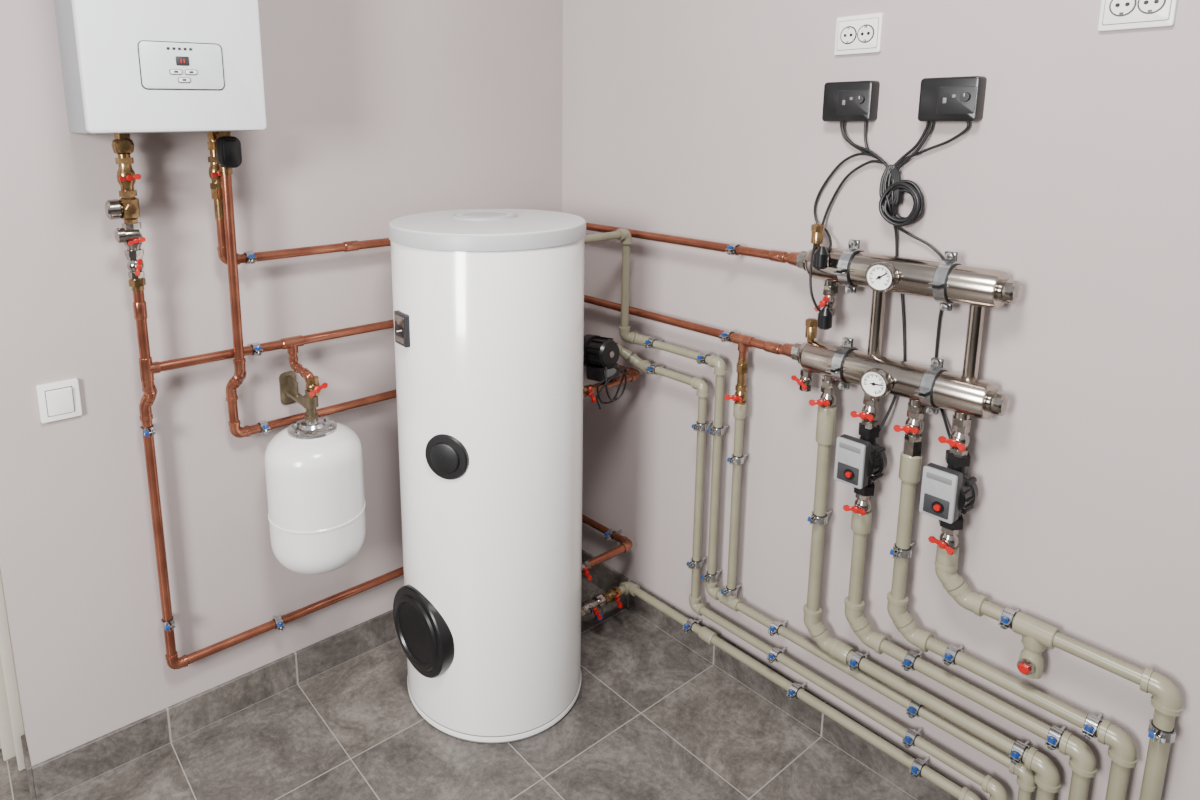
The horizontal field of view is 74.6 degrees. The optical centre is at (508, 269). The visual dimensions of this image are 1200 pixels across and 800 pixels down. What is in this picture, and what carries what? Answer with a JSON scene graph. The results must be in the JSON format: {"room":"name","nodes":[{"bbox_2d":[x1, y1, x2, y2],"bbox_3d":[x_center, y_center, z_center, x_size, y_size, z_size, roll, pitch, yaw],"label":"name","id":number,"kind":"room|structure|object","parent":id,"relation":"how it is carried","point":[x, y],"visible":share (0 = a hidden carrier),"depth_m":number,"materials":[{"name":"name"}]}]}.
{"room":"mechanical room","nodes":[
{"label":"mechanical room","id":0,"kind":"room"},
{"bbox_2d":[0,0,562,765],"bbox_3d":[-0.514,-0.182,2.241,1.783,2.700,0.260,-9,14,-37],"label":"wall","id":1,"kind":"structure","parent":0,"point":[379,112],"depth_m":1.99,"materials":[{"name":"paint"}]},
{"bbox_2d":[0,571,24,770],"bbox_3d":[-1.276,0.218,1.800,0.051,2.100,0.120,-9,14,-37],"label":"trim","id":2,"kind":"structure","parent":1,"relation":"attached to","point":[11,719],"depth_m":1.94,"materials":[{"name":"beige paint"}]},
{"bbox_2d":[21,734,36,799],"bbox_3d":[-1.171,1.216,1.905,0.010,0.100,0.130,-9,14,-37],"label":"baseboard","id":3,"kind":"structure","parent":1,"relation":"attached to","point":[27,761],"depth_m":1.86,"materials":[{"name":"tile"}]},
{"bbox_2d":[36,378,81,422],"bbox_3d":[-1.015,0.296,1.766,0.082,0.088,0.018,-9,14,-37],"label":"light switch","id":4,"kind":"object","parent":1,"relation":"attached to","point":[59,400],"visible":1,"depth_m":1.76,"materials":[{"name":"white plastic"}]},
{"bbox_2d":[54,0,265,139],"bbox_3d":[-0.750,-0.686,1.642,0.356,0.823,0.238,-9,14,-37],"label":"boiler","id":5,"kind":"object","parent":1,"relation":"attached to","point":[129,66],"visible":1,"depth_m":1.59,"materials":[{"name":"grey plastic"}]},
{"bbox_2d":[111,135,133,157],"bbox_3d":[-0.850,-0.269,1.722,0.046,0.056,0.052,-9,14,-37],"label":"pipe union","id":6,"kind":"object","parent":5,"relation":"attached to","point":[123,147],"visible":0.95,"depth_m":1.71,"materials":[{"name":"gold metal"}]},
{"bbox_2d":[115,157,140,196],"bbox_3d":[-0.844,-0.205,1.729,0.045,0.085,0.059,-9,14,-37],"label":"valve","id":7,"kind":"object","parent":6,"relation":"attached to","point":[126,176],"visible":1,"depth_m":1.72,"materials":[{"name":"gold metal"}]},
{"bbox_2d":[207,140,216,156],"bbox_3d":[-0.693,-0.288,1.845,0.034,0.055,0.029,-9,14,-37],"label":"pipe union","id":8,"kind":"object","parent":5,"relation":"attached to","point":[211,143],"visible":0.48,"depth_m":1.83,"materials":[{"name":"gold metal"}]},
{"bbox_2d":[208,156,221,188],"bbox_3d":[-0.688,-0.230,1.847,0.044,0.075,0.055,-9,14,-37],"label":"valve","id":9,"kind":"object","parent":8,"relation":"attached to","point":[214,173],"visible":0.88,"depth_m":1.84,"materials":[{"name":"gold metal"}]},
{"bbox_2d":[216,134,241,174],"bbox_3d":[-0.653,-0.268,1.815,0.050,0.092,0.062,-9,14,-37],"label":"valve","id":10,"kind":"object","parent":5,"relation":"attached to","point":[228,148],"visible":0.99,"depth_m":1.79,"materials":[{"name":"black plastic"}]},
{"bbox_2d":[32,609,397,799],"bbox_3d":[-0.467,1.121,2.352,1.663,0.100,0.010,-9,14,-37],"label":"baseboard","id":11,"kind":"structure","parent":1,"relation":"attached to","point":[54,776],"depth_m":2.08,"materials":[{"name":"tile"}]},
{"bbox_2d":[265,371,365,574],"bbox_3d":[-0.502,0.536,2.027,0.248,0.490,0.248,1,11,9],"label":"vessel","id":12,"kind":"object","parent":1,"relation":"attached to","point":[314,465],"visible":0.98,"depth_m":1.94,"materials":[{"name":"white paint"}]},
{"bbox_2d":[306,376,327,396],"bbox_3d":[-0.491,0.296,1.974,0.050,0.045,0.057,-9,14,-37],"label":"valve","id":13,"kind":"object","parent":12,"relation":"on","point":[313,387],"visible":1,"depth_m":1.97,"materials":[{"name":"gold metal"}]},
{"bbox_2d":[133,290,632,669],"bbox_3d":[-0.236,0.448,2.142,1.335,1.054,0.379,-9,14,-37],"label":"copper pipe","id":14,"kind":"object","parent":1,"relation":"attached to","point":[148,368],"visible":0.85,"depth_m":1.94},
{"bbox_2d":[126,256,144,278],"bbox_3d":[-0.843,-0.009,1.769,0.035,0.055,0.054,-9,14,-37],"label":"valve","id":15,"kind":"object","parent":14,"relation":"attached to","point":[135,265],"visible":0.99,"depth_m":1.76,"materials":[{"name":"silver metal"}]},
{"bbox_2d":[122,222,145,256],"bbox_3d":[-0.842,-0.068,1.755,0.042,0.074,0.061,-9,14,-37],"label":"valve","id":16,"kind":"object","parent":15,"relation":"attached to","point":[133,246],"visible":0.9,"depth_m":1.75,"materials":[{"name":"silver metal"}]},
{"bbox_2d":[105,196,139,223],"bbox_3d":[-0.859,-0.135,1.741,0.069,0.071,0.050,-9,14,-37],"label":"valve","id":17,"kind":"object","parent":16,"relation":"on","point":[127,209],"visible":0.98,"depth_m":1.73,"materials":[{"name":"gold metal"}]},
{"bbox_2d":[114,228,139,242],"bbox_3d":[-0.844,-0.078,1.728,0.048,0.032,0.033,-9,14,-37],"label":"drain cock","id":18,"kind":"object","parent":16,"relation":"attached to","point":[121,235],"visible":1,"depth_m":1.72,"materials":[{"name":"silver metal"}]},
{"bbox_2d":[128,277,145,290],"bbox_3d":[-0.848,0.028,1.784,0.036,0.036,0.031,-9,14,-37],"label":"pipe union","id":19,"kind":"object","parent":14,"relation":"attached to","point":[137,284],"visible":0.87,"depth_m":1.77,"materials":[{"name":"gold metal"}]},
{"bbox_2d":[221,174,639,437],"bbox_3d":[-0.155,0.050,2.119,1.133,0.697,0.394,-9,14,-37],"label":"copper pipe","id":20,"kind":"object","parent":1,"relation":"attached to","point":[240,374],"visible":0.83,"depth_m":1.95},
{"bbox_2d":[583,384,595,402],"bbox_3d":[0.222,0.348,2.222,0.050,0.050,0.053,-9,14,-37],"label":"valve","id":21,"kind":"object","parent":20,"relation":"attached to","point":[587,391],"visible":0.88,"depth_m":2.21,"materials":[{"name":"gold metal"}]},
{"bbox_2d":[159,295,784,371],"bbox_3d":[-0.073,0.221,1.892,1.286,0.048,0.860,-9,14,-37],"label":"copper pipe","id":22,"kind":"object","parent":1,"relation":"attached to","point":[744,342],"visible":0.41,"depth_m":2.04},
{"bbox_2d":[288,353,313,381],"bbox_3d":[-0.535,0.244,2.008,0.026,0.065,0.120,-9,14,-37],"label":"copper pipe","id":23,"kind":"object","parent":22,"relation":"attached to","point":[295,366],"visible":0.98,"depth_m":2.01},
{"bbox_2d":[739,351,746,359],"bbox_3d":[0.610,0.221,2.038,0.020,0.035,0.020,-9,14,-37],"label":"copper pipe","id":24,"kind":"object","parent":22,"relation":"attached to","point":[742,355],"visible":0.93,"depth_m":2.03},
{"bbox_2d":[736,358,747,386],"bbox_3d":[0.610,0.268,2.048,0.027,0.076,0.031,-9,14,-37],"label":"pipe union","id":25,"kind":"object","parent":24,"relation":"attached to","point":[742,365],"visible":0.99,"depth_m":2.04,"materials":[{"name":"gold metal"}]},
{"bbox_2d":[216,220,788,264],"bbox_3d":[-0.006,-0.091,1.882,1.115,0.169,0.864,-9,14,-37],"label":"copper pipe","id":26,"kind":"object","parent":1,"relation":"attached to","point":[772,255],"visible":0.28,"depth_m":2.04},
{"bbox_2d":[211,179,223,219],"bbox_3d":[-0.692,-0.170,1.868,0.036,0.097,0.031,-9,14,-37],"label":"pipe union","id":27,"kind":"object","parent":26,"relation":"attached to","point":[216,194],"visible":0.61,"depth_m":1.86,"materials":[{"name":"gold metal"}]},
{"bbox_2d":[0,577,915,799],"bbox_3d":[-0.107,1.521,0.664,4.400,0.040,4.400,-9,14,-37],"label":"floor","id":28,"kind":"structure","parent":0,"point":[650,718],"depth_m":2.01,"materials":[{"name":"tile"}]},
{"bbox_2d":[388,209,585,742],"bbox_3d":[-0.054,0.523,2.135,0.538,1.348,0.524,-9,14,-37],"label":"water tank","id":29,"kind":"object","parent":28,"relation":"on","point":[488,304],"visible":1,"depth_m":1.93,"materials":[{"name":"metal"}]},
{"bbox_2d":[581,595,603,619],"bbox_3d":[0.252,1.038,2.394,0.090,0.049,0.065,-9,14,-37],"label":"valve","id":30,"kind":"object","parent":29,"relation":"attached to","point":[589,606],"visible":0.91,"depth_m":2.38,"materials":[{"name":"silver metal"}]},
{"bbox_2d":[619,581,980,799],"bbox_3d":[0.688,1.136,2.101,0.069,0.144,1.077,-9,14,-37],"label":"pipe","id":31,"kind":"object","parent":28,"relation":"on","point":[710,637],"visible":1,"depth_m":2.00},
{"bbox_2d":[601,586,621,607],"bbox_3d":[0.327,1.026,2.451,0.065,0.052,0.059,-9,14,-37],"label":"valve","id":32,"kind":"object","parent":31,"relation":"attached to","point":[614,594],"visible":0.98,"depth_m":2.44,"materials":[{"name":"gold metal"}]},
{"bbox_2d":[786,681,807,699],"bbox_3d":[0.756,1.097,2.044,0.080,0.034,0.021,-9,14,-37],"label":"clamp","id":33,"kind":"object","parent":31,"relation":"attached to","point":[792,693],"visible":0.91,"depth_m":2.03,"materials":[{"name":"silver metal"}]},
{"bbox_2d":[909,756,929,778],"bbox_3d":[0.948,1.140,1.798,0.080,0.034,0.021,-9,14,-37],"label":"clamp","id":34,"kind":"object","parent":31,"relation":"attached to","point":[915,770],"visible":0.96,"depth_m":1.78,"materials":[{"name":"silver metal"}]},
{"bbox_2d":[584,228,1036,799],"bbox_3d":[0.625,0.598,1.897,0.272,1.279,1.155,-9,14,-37],"label":"pipe","id":35,"kind":"object","parent":28,"relation":"on","point":[1025,777],"visible":0.93,"depth_m":2.11,"materials":[{"name":"plastic"}]},
{"bbox_2d":[768,620,788,635],"bbox_3d":[0.715,0.943,2.068,0.079,0.032,0.021,-9,14,-37],"label":"clamp","id":36,"kind":"object","parent":35,"relation":"attached to","point":[773,629],"visible":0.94,"depth_m":2.05,"materials":[{"name":"silver metal"}]},
{"bbox_2d":[906,700,923,718],"bbox_3d":[0.935,0.997,1.785,0.079,0.032,0.021,-9,14,-37],"label":"clamp","id":37,"kind":"object","parent":35,"relation":"attached to","point":[912,712],"visible":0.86,"depth_m":1.77,"materials":[{"name":"silver metal"}]},
{"bbox_2d":[562,0,1199,799],"bbox_3d":[1.197,-0.031,1.386,0.120,2.700,3.200,-9,14,-37],"label":"wall","id":38,"kind":"structure","parent":0,"point":[1078,178],"depth_m":1.70,"materials":[{"name":"paint"}]},
{"bbox_2d":[727,402,746,589],"bbox_3d":[0.614,0.628,2.119,0.033,0.565,0.033,-9,14,-37],"label":"pipe","id":39,"kind":"object","parent":38,"relation":"attached to","point":[739,412],"visible":0.88,"depth_m":2.11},
{"bbox_2d":[724,384,746,404],"bbox_3d":[0.603,0.333,2.054,0.051,0.056,0.053,-9,14,-37],"label":"valve","id":40,"kind":"object","parent":39,"relation":"attached to","point":[740,395],"visible":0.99,"depth_m":2.05,"materials":[{"name":"gold metal"}]},
{"bbox_2d":[582,549,981,799],"bbox_3d":[1.162,1.253,1.595,0.010,0.100,3.190,-9,14,-37],"label":"baseboard","id":41,"kind":"structure","parent":38,"relation":"attached to","point":[604,577],"depth_m":2.13,"materials":[{"name":"tile"}]},
{"bbox_2d":[617,343,1007,799],"bbox_3d":[0.679,0.753,2.018,0.082,0.927,1.145,-9,14,-37],"label":"pipe","id":42,"kind":"object","parent":38,"relation":"attached to","point":[989,785],"visible":0.93,"depth_m":2.15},
{"bbox_2d":[583,334,619,381],"bbox_3d":[0.248,0.255,2.271,0.192,0.128,0.108,-10,15,-39],"label":"pump","id":43,"kind":"object","parent":42,"relation":"attached to","point":[600,352],"visible":0.87,"depth_m":2.25,"materials":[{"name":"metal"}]},
{"bbox_2d":[596,367,626,408],"bbox_3d":[0.297,0.332,2.230,0.131,0.123,0.030,-11,15,-43],"label":"cable","id":44,"kind":"object","parent":43,"relation":"attached to","point":[622,368],"visible":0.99,"depth_m":2.21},
{"bbox_2d":[597,365,626,403],"bbox_3d":[0.289,0.326,2.244,0.115,0.119,0.046,-9,14,-37],"label":"cable","id":45,"kind":"object","parent":43,"relation":"attached to","point":[615,367],"visible":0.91,"depth_m":2.24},
{"bbox_2d":[767,646,787,662],"bbox_3d":[0.717,1.021,2.082,0.079,0.032,0.021,-9,14,-37],"label":"clamp","id":46,"kind":"object","parent":42,"relation":"attached to","point":[774,653],"visible":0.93,"depth_m":2.06,"materials":[{"name":"silver metal"}]},
{"bbox_2d":[902,727,923,747],"bbox_3d":[0.935,1.074,1.802,0.079,0.032,0.021,-9,14,-37],"label":"clamp","id":47,"kind":"object","parent":42,"relation":"attached to","point":[908,741],"visible":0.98,"depth_m":1.78,"materials":[{"name":"silver metal"}]},
{"bbox_2d":[807,509,833,525],"bbox_3d":[0.768,0.602,1.915,0.092,0.021,0.038,-9,14,-37],"label":"clamp","id":48,"kind":"object","parent":38,"relation":"attached to","point":[814,519],"visible":0.85,"depth_m":1.89,"materials":[{"name":"metal"}]},
{"bbox_2d":[814,152,876,250],"bbox_3d":[0.737,-0.151,1.775,0.104,0.229,0.154,-9,14,-37],"label":"cable","id":49,"kind":"object","parent":38,"relation":"hanging from","point":[861,153],"visible":0.85,"depth_m":1.82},
{"bbox_2d":[822,80,879,121],"bbox_3d":[0.763,-0.378,1.755,0.044,0.088,0.114,-9,14,-37],"label":"controller","id":50,"kind":"object","parent":38,"relation":"attached to","point":[847,101],"visible":1,"depth_m":1.74,"materials":[{"name":"black plastic"}]},
{"bbox_2d":[840,122,867,152],"bbox_3d":[0.796,-0.282,1.747,0.011,0.110,0.125,-9,14,-37],"label":"cable","id":51,"kind":"object","parent":50,"relation":"hanging from","point":[861,150],"visible":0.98,"depth_m":1.77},
{"bbox_2d":[809,160,886,311],"bbox_3d":[0.747,-0.073,1.770,0.110,0.348,0.139,-9,14,-37],"label":"cable","id":52,"kind":"object","parent":51,"relation":"hanging from","point":[871,161],"visible":0.94,"depth_m":1.79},
{"bbox_2d":[841,122,891,183],"bbox_3d":[0.797,-0.258,1.743,0.008,0.156,0.129,-9,14,-37],"label":"cable","id":53,"kind":"object","parent":50,"relation":"hanging from","point":[842,124],"visible":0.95,"depth_m":1.75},
{"bbox_2d":[834,13,883,54],"bbox_3d":[0.775,-0.523,1.735,0.013,0.083,0.106,-9,14,-37],"label":"power socket","id":54,"kind":"object","parent":38,"relation":"attached to","point":[857,34],"visible":1,"depth_m":1.73,"materials":[{"name":"white plastic"}]},
{"bbox_2d":[887,165,900,205],"bbox_3d":[0.836,-0.184,1.694,0.020,0.087,0.037,-3,11,-10],"label":"cable","id":55,"kind":"object","parent":38,"relation":"hanging from","point":[893,166],"visible":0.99,"depth_m":1.69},
{"bbox_2d":[782,337,1009,427],"bbox_3d":[0.827,0.232,1.728,0.126,0.128,0.493,-9,14,-37],"label":"manifold","id":56,"kind":"object","parent":38,"relation":"attached to","point":[966,397],"depth_m":1.66,"materials":[{"name":"metal"}]},
{"bbox_2d":[791,369,811,391],"bbox_3d":[0.708,0.266,1.878,0.047,0.050,0.041,-9,14,-37],"label":"valve","id":57,"kind":"object","parent":56,"relation":"attached to","point":[805,381],"visible":1,"depth_m":1.87,"materials":[{"name":"silver metal"}]},
{"bbox_2d":[805,318,816,341],"bbox_3d":[0.719,0.144,1.859,0.028,0.060,0.029,-9,14,-37],"label":"air vent","id":58,"kind":"object","parent":56,"relation":"attached to","point":[810,323],"visible":0.98,"depth_m":1.85,"materials":[{"name":"gold metal"}]},
{"bbox_2d":[809,385,835,407],"bbox_3d":[0.745,0.308,1.841,0.058,0.066,0.052,-9,14,-37],"label":"valve","id":59,"kind":"object","parent":56,"relation":"attached to","point":[827,399],"visible":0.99,"depth_m":1.83,"materials":[{"name":"silver metal"}]},
{"bbox_2d":[815,420,835,444],"bbox_3d":[0.754,0.373,1.861,0.042,0.077,0.042,-9,14,-37],"label":"pipe union","id":60,"kind":"object","parent":59,"relation":"attached to","point":[824,435],"visible":0.79,"depth_m":1.85,"materials":[{"name":"beige plastic"}]},
{"bbox_2d":[822,376,835,388],"bbox_3d":[0.753,0.257,1.838,0.031,0.038,0.036,-9,14,-37],"label":"outlet","id":61,"kind":"object","parent":56,"relation":"attached to","point":[828,382],"depth_m":1.83,"materials":[{"name":"silver metal"}]},
{"bbox_2d":[850,398,879,428],"bbox_3d":[0.808,0.323,1.760,0.058,0.066,0.053,-9,14,-37],"label":"valve","id":62,"kind":"object","parent":56,"relation":"attached to","point":[869,414],"visible":0.99,"depth_m":1.75,"materials":[{"name":"silver metal"}]},
{"bbox_2d":[834,422,886,495],"bbox_3d":[0.794,0.436,1.770,0.104,0.162,0.090,-9,14,-37],"label":"pump","id":63,"kind":"object","parent":62,"relation":"attached to","point":[860,462],"visible":1,"depth_m":1.75,"materials":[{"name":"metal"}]},
{"bbox_2d":[860,368,892,397],"bbox_3d":[0.798,0.244,1.695,0.033,0.063,0.063,-9,14,-37],"label":"pressure gauge","id":64,"kind":"object","parent":56,"relation":"attached to","point":[875,382],"visible":1,"depth_m":1.68,"materials":[{"name":"silver metal"}]},
{"bbox_2d":[867,290,885,355],"bbox_3d":[0.818,0.114,1.738,0.027,0.190,0.027,-9,14,-37],"label":"tube","id":65,"kind":"object","parent":56,"relation":"attached to","point":[878,298],"visible":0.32,"depth_m":1.73,"materials":[{"name":"metal"}]},
{"bbox_2d":[893,410,923,441],"bbox_3d":[0.868,0.338,1.683,0.058,0.066,0.052,-9,14,-37],"label":"valve","id":66,"kind":"object","parent":56,"relation":"attached to","point":[913,427],"visible":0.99,"depth_m":1.68,"materials":[{"name":"silver metal"}]},
{"bbox_2d":[899,436,921,481],"bbox_3d":[0.877,0.411,1.705,0.042,0.095,0.042,-9,14,-37],"label":"pipe union","id":67,"kind":"object","parent":66,"relation":"attached to","point":[911,453],"visible":0.95,"depth_m":1.69,"materials":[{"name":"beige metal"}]},
{"bbox_2d":[907,399,924,414],"bbox_3d":[0.876,0.287,1.680,0.031,0.038,0.036,-9,14,-37],"label":"outlet","id":68,"kind":"object","parent":56,"relation":"attached to","point":[914,406],"depth_m":1.67,"materials":[{"name":"silver metal"}]},
{"bbox_2d":[938,422,969,456],"bbox_3d":[0.924,0.351,1.611,0.058,0.066,0.053,-9,14,-37],"label":"valve","id":69,"kind":"object","parent":56,"relation":"attached to","point":[959,440],"visible":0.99,"depth_m":1.60,"materials":[{"name":"silver metal"}]},
{"bbox_2d":[919,450,977,530],"bbox_3d":[0.910,0.465,1.621,0.104,0.162,0.090,-9,14,-37],"label":"pump","id":70,"kind":"object","parent":69,"relation":"attached to","point":[949,492],"visible":1,"depth_m":1.60,"materials":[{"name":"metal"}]},
{"bbox_2d":[952,412,970,427],"bbox_3d":[0.932,0.300,1.608,0.031,0.038,0.036,-9,14,-37],"label":"outlet","id":71,"kind":"object","parent":56,"relation":"attached to","point":[962,419],"depth_m":1.60,"materials":[{"name":"silver metal"}]},
{"bbox_2d":[962,305,984,378],"bbox_3d":[0.940,0.143,1.581,0.027,0.190,0.027,-9,14,-37],"label":"tube","id":72,"kind":"object","parent":56,"relation":"attached to","point":[976,314],"visible":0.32,"depth_m":1.57,"materials":[{"name":"metal"}]},
{"bbox_2d":[883,185,915,222],"bbox_3d":[0.841,-0.142,1.679,0.012,0.081,0.072,-9,14,-37],"label":"cable","id":73,"kind":"object","parent":38,"relation":"attached to","point":[886,212],"visible":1,"depth_m":1.68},
{"bbox_2d":[879,182,919,226],"bbox_3d":[0.838,-0.141,1.677,0.012,0.096,0.088,-9,14,-37],"label":"cable","id":74,"kind":"object","parent":38,"relation":"attached to","point":[906,185],"visible":1,"depth_m":1.68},
{"bbox_2d":[890,540,915,559],"bbox_3d":[0.890,0.625,1.756,0.092,0.021,0.038,-9,14,-37],"label":"clamp","id":75,"kind":"object","parent":38,"relation":"attached to","point":[897,552],"visible":0.84,"depth_m":1.73,"materials":[{"name":"silver metal"}]},
{"bbox_2d":[787,239,1021,310],"bbox_3d":[0.824,0.009,1.686,0.126,0.128,0.490,-9,14,-37],"label":"manifold","id":76,"kind":"object","parent":38,"relation":"attached to","point":[968,285],"depth_m":1.60,"materials":[{"name":"metal"}]},
{"bbox_2d":[811,223,824,246],"bbox_3d":[0.716,-0.078,1.816,0.028,0.060,0.029,-9,14,-37],"label":"air vent","id":77,"kind":"object","parent":76,"relation":"attached to","point":[817,229],"visible":0.96,"depth_m":1.80,"materials":[{"name":"gold metal"}]},
{"bbox_2d":[813,246,828,268],"bbox_3d":[0.701,-0.028,1.753,0.032,0.050,0.032,-9,14,-37],"label":"sensor","id":78,"kind":"object","parent":76,"relation":"attached to","point":[821,255],"visible":1,"depth_m":1.74,"materials":[{"name":"black plastic"}]},
{"bbox_2d":[814,289,835,315],"bbox_3d":[0.733,0.075,1.803,0.050,0.060,0.035,-9,14,-37],"label":"valve","id":79,"kind":"object","parent":76,"relation":"attached to","point":[829,300],"visible":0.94,"depth_m":1.79,"materials":[{"name":"silver metal"}]},
{"bbox_2d":[817,307,832,329],"bbox_3d":[0.721,0.110,1.782,0.032,0.050,0.032,-9,14,-37],"label":"sensor","id":80,"kind":"object","parent":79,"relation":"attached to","point":[825,317],"visible":1,"depth_m":1.77,"materials":[{"name":"black plastic"}]},
{"bbox_2d":[823,280,837,293],"bbox_3d":[0.744,0.032,1.803,0.031,0.038,0.036,-9,14,-37],"label":"outlet","id":81,"kind":"object","parent":76,"relation":"attached to","point":[830,285],"depth_m":1.79,"materials":[{"name":"silver metal"}]},
{"bbox_2d":[865,262,898,291],"bbox_3d":[0.792,0.014,1.655,0.033,0.063,0.063,-9,14,-37],"label":"pressure gauge","id":82,"kind":"object","parent":76,"relation":"attached to","point":[879,276],"visible":1,"depth_m":1.64,"materials":[{"name":"silver metal"}]},
{"bbox_2d":[803,405,1060,799],"bbox_3d":[0.921,0.810,1.739,0.053,0.918,0.564,-9,14,-37],"label":"pipe","id":83,"kind":"object","parent":38,"relation":"attached to","point":[1047,777],"visible":0.97,"depth_m":1.84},
{"bbox_2d":[848,651,869,670],"bbox_3d":[0.848,0.941,1.887,0.082,0.038,0.021,-9,14,-37],"label":"clamp","id":84,"kind":"object","parent":83,"relation":"attached to","point":[855,660],"visible":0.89,"depth_m":1.87,"materials":[{"name":"metal"}]},
{"bbox_2d":[1008,739,1030,764],"bbox_3d":[1.060,0.992,1.616,0.082,0.038,0.021,-9,14,-37],"label":"clamp","id":85,"kind":"object","parent":83,"relation":"attached to","point":[1018,749],"visible":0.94,"depth_m":1.60,"materials":[{"name":"silver metal"}]},
{"bbox_2d":[918,76,986,121],"bbox_3d":[0.894,-0.346,1.586,0.044,0.088,0.114,-9,14,-37],"label":"controller","id":86,"kind":"object","parent":38,"relation":"attached to","point":[941,99],"visible":1,"depth_m":1.57,"materials":[{"name":"black plastic"}]},
{"bbox_2d":[894,122,929,164],"bbox_3d":[0.854,-0.250,1.675,0.014,0.146,0.083,-10,15,-40],"label":"cable","id":87,"kind":"object","parent":86,"relation":"hanging from","point":[914,147],"visible":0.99,"depth_m":1.66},
{"bbox_2d":[882,165,895,203],"bbox_3d":[0.830,-0.185,1.701,0.023,0.087,0.038,-2,11,-5],"label":"cable","id":88,"kind":"object","parent":87,"relation":"hanging from","point":[889,165],"visible":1,"depth_m":1.71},
{"bbox_2d":[883,180,923,224],"bbox_3d":[0.851,-0.145,1.688,0.012,0.100,0.090,-9,14,-37],"label":"cable","id":89,"kind":"object","parent":88,"relation":"hanging from","point":[910,182],"visible":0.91,"depth_m":1.66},
{"bbox_2d":[876,170,905,437],"bbox_3d":[0.840,0.078,1.728,0.058,0.602,0.073,-9,14,-37],"label":"cable","id":90,"kind":"object","parent":89,"relation":"hanging from","point":[887,174],"visible":0.68,"depth_m":1.73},
{"bbox_2d":[891,179,950,438],"bbox_3d":[0.898,0.093,1.668,0.047,0.598,0.219,-7,13,-29],"label":"cable","id":91,"kind":"object","parent":89,"relation":"hanging from","point":[892,192],"visible":0.61,"depth_m":1.68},
{"bbox_2d":[897,122,933,169],"bbox_3d":[0.858,-0.243,1.665,0.012,0.156,0.076,-9,14,-37],"label":"cable","id":92,"kind":"object","parent":86,"relation":"hanging from","point":[931,123],"visible":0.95,"depth_m":1.65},
{"bbox_2d":[896,122,969,165],"bbox_3d":[0.880,-0.258,1.640,0.011,0.117,0.156,-9,14,-37],"label":"cable","id":93,"kind":"object","parent":86,"relation":"hanging from","point":[966,129],"visible":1,"depth_m":1.62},
{"bbox_2d":[844,511,1096,799],"bbox_3d":[0.973,0.932,1.703,0.053,0.693,0.512,-9,14,-38],"label":"pipe","id":94,"kind":"object","parent":38,"relation":"attached to","point":[1082,761],"visible":0.98,"depth_m":1.70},
{"bbox_2d":[843,494,870,515],"bbox_3d":[0.810,0.547,1.804,0.058,0.066,0.053,-9,14,-37],"label":"valve","id":95,"kind":"object","parent":94,"relation":"on","point":[862,505],"visible":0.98,"depth_m":1.79,"materials":[{"name":"silver metal"}]},
{"bbox_2d":[901,651,923,670],"bbox_3d":[0.921,0.885,1.778,0.082,0.038,0.021,-9,14,-37],"label":"clamp","id":96,"kind":"object","parent":94,"relation":"attached to","point":[908,663],"visible":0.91,"depth_m":1.76,"materials":[{"name":"silver metal"}]},
{"bbox_2d":[1045,724,1066,749],"bbox_3d":[1.093,0.927,1.557,0.082,0.038,0.021,-9,14,-37],"label":"clamp","id":97,"kind":"object","parent":94,"relation":"attached to","point":[1054,735],"visible":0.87,"depth_m":1.54,"materials":[{"name":"silver metal"}]},
{"bbox_2d":[887,464,1136,799],"bbox_3d":[1.015,0.863,1.624,0.053,0.858,0.470,-9,14,-37],"label":"pipe","id":98,"kind":"object","parent":38,"relation":"attached to","point":[1122,751],"visible":0.99,"depth_m":1.64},
{"bbox_2d":[942,644,963,665],"bbox_3d":[0.971,0.835,1.702,0.082,0.038,0.021,-9,14,-37],"label":"clamp","id":99,"kind":"object","parent":98,"relation":"attached to","point":[951,651],"visible":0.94,"depth_m":1.68,"materials":[{"name":"silver metal"}]},
{"bbox_2d":[1081,712,1102,738],"bbox_3d":[1.126,0.872,1.502,0.082,0.038,0.021,-9,14,-37],"label":"clamp","id":100,"kind":"object","parent":98,"relation":"attached to","point":[1091,724],"visible":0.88,"depth_m":1.48,"materials":[{"name":"silver metal"}]},
{"bbox_2d":[935,544,1182,799],"bbox_3d":[1.062,0.954,1.588,0.052,0.693,0.425,-9,14,-38],"label":"pipe","id":101,"kind":"object","parent":38,"relation":"attached to","point":[1037,635],"visible":0.99,"depth_m":1.47,"materials":[{"name":"plastic"}]},
{"bbox_2d":[928,527,958,554],"bbox_3d":[0.926,0.575,1.655,0.058,0.066,0.052,-9,14,-37],"label":"valve","id":102,"kind":"object","parent":101,"relation":"on","point":[948,539],"visible":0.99,"depth_m":1.65,"materials":[{"name":"silver metal"}]},
{"bbox_2d":[998,607,1020,629],"bbox_3d":[1.028,0.709,1.599,0.082,0.038,0.021,-9,14,-37],"label":"clamp","id":103,"kind":"object","parent":101,"relation":"attached to","point":[1007,616],"visible":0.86,"depth_m":1.58,"materials":[{"name":"silver metal"}]},
{"bbox_2d":[1017,646,1043,678],"bbox_3d":[1.041,0.777,1.562,0.063,0.080,0.042,-9,14,-37],"label":"drain cock","id":104,"kind":"object","parent":101,"relation":"attached to","point":[1030,663],"visible":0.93,"depth_m":1.55,"materials":[{"name":"plastic"}]},
{"bbox_2d":[1098,0,1177,31],"bbox_3d":[1.079,-0.457,1.342,0.013,0.083,0.106,-9,14,-37],"label":"power socket","id":105,"kind":"object","parent":38,"relation":"attached to","point":[1114,14],"visible":1,"depth_m":1.34,"materials":[{"name":"white plastic"}]},
{"bbox_2d":[1148,719,1175,744],"bbox_3d":[1.185,0.830,1.415,0.082,0.021,0.038,-9,14,-37],"label":"clamp","id":106,"kind":"object","parent":38,"relation":"attached to","point":[1155,733],"visible":0.74,"depth_m":1.39,"materials":[{"name":"silver metal"}]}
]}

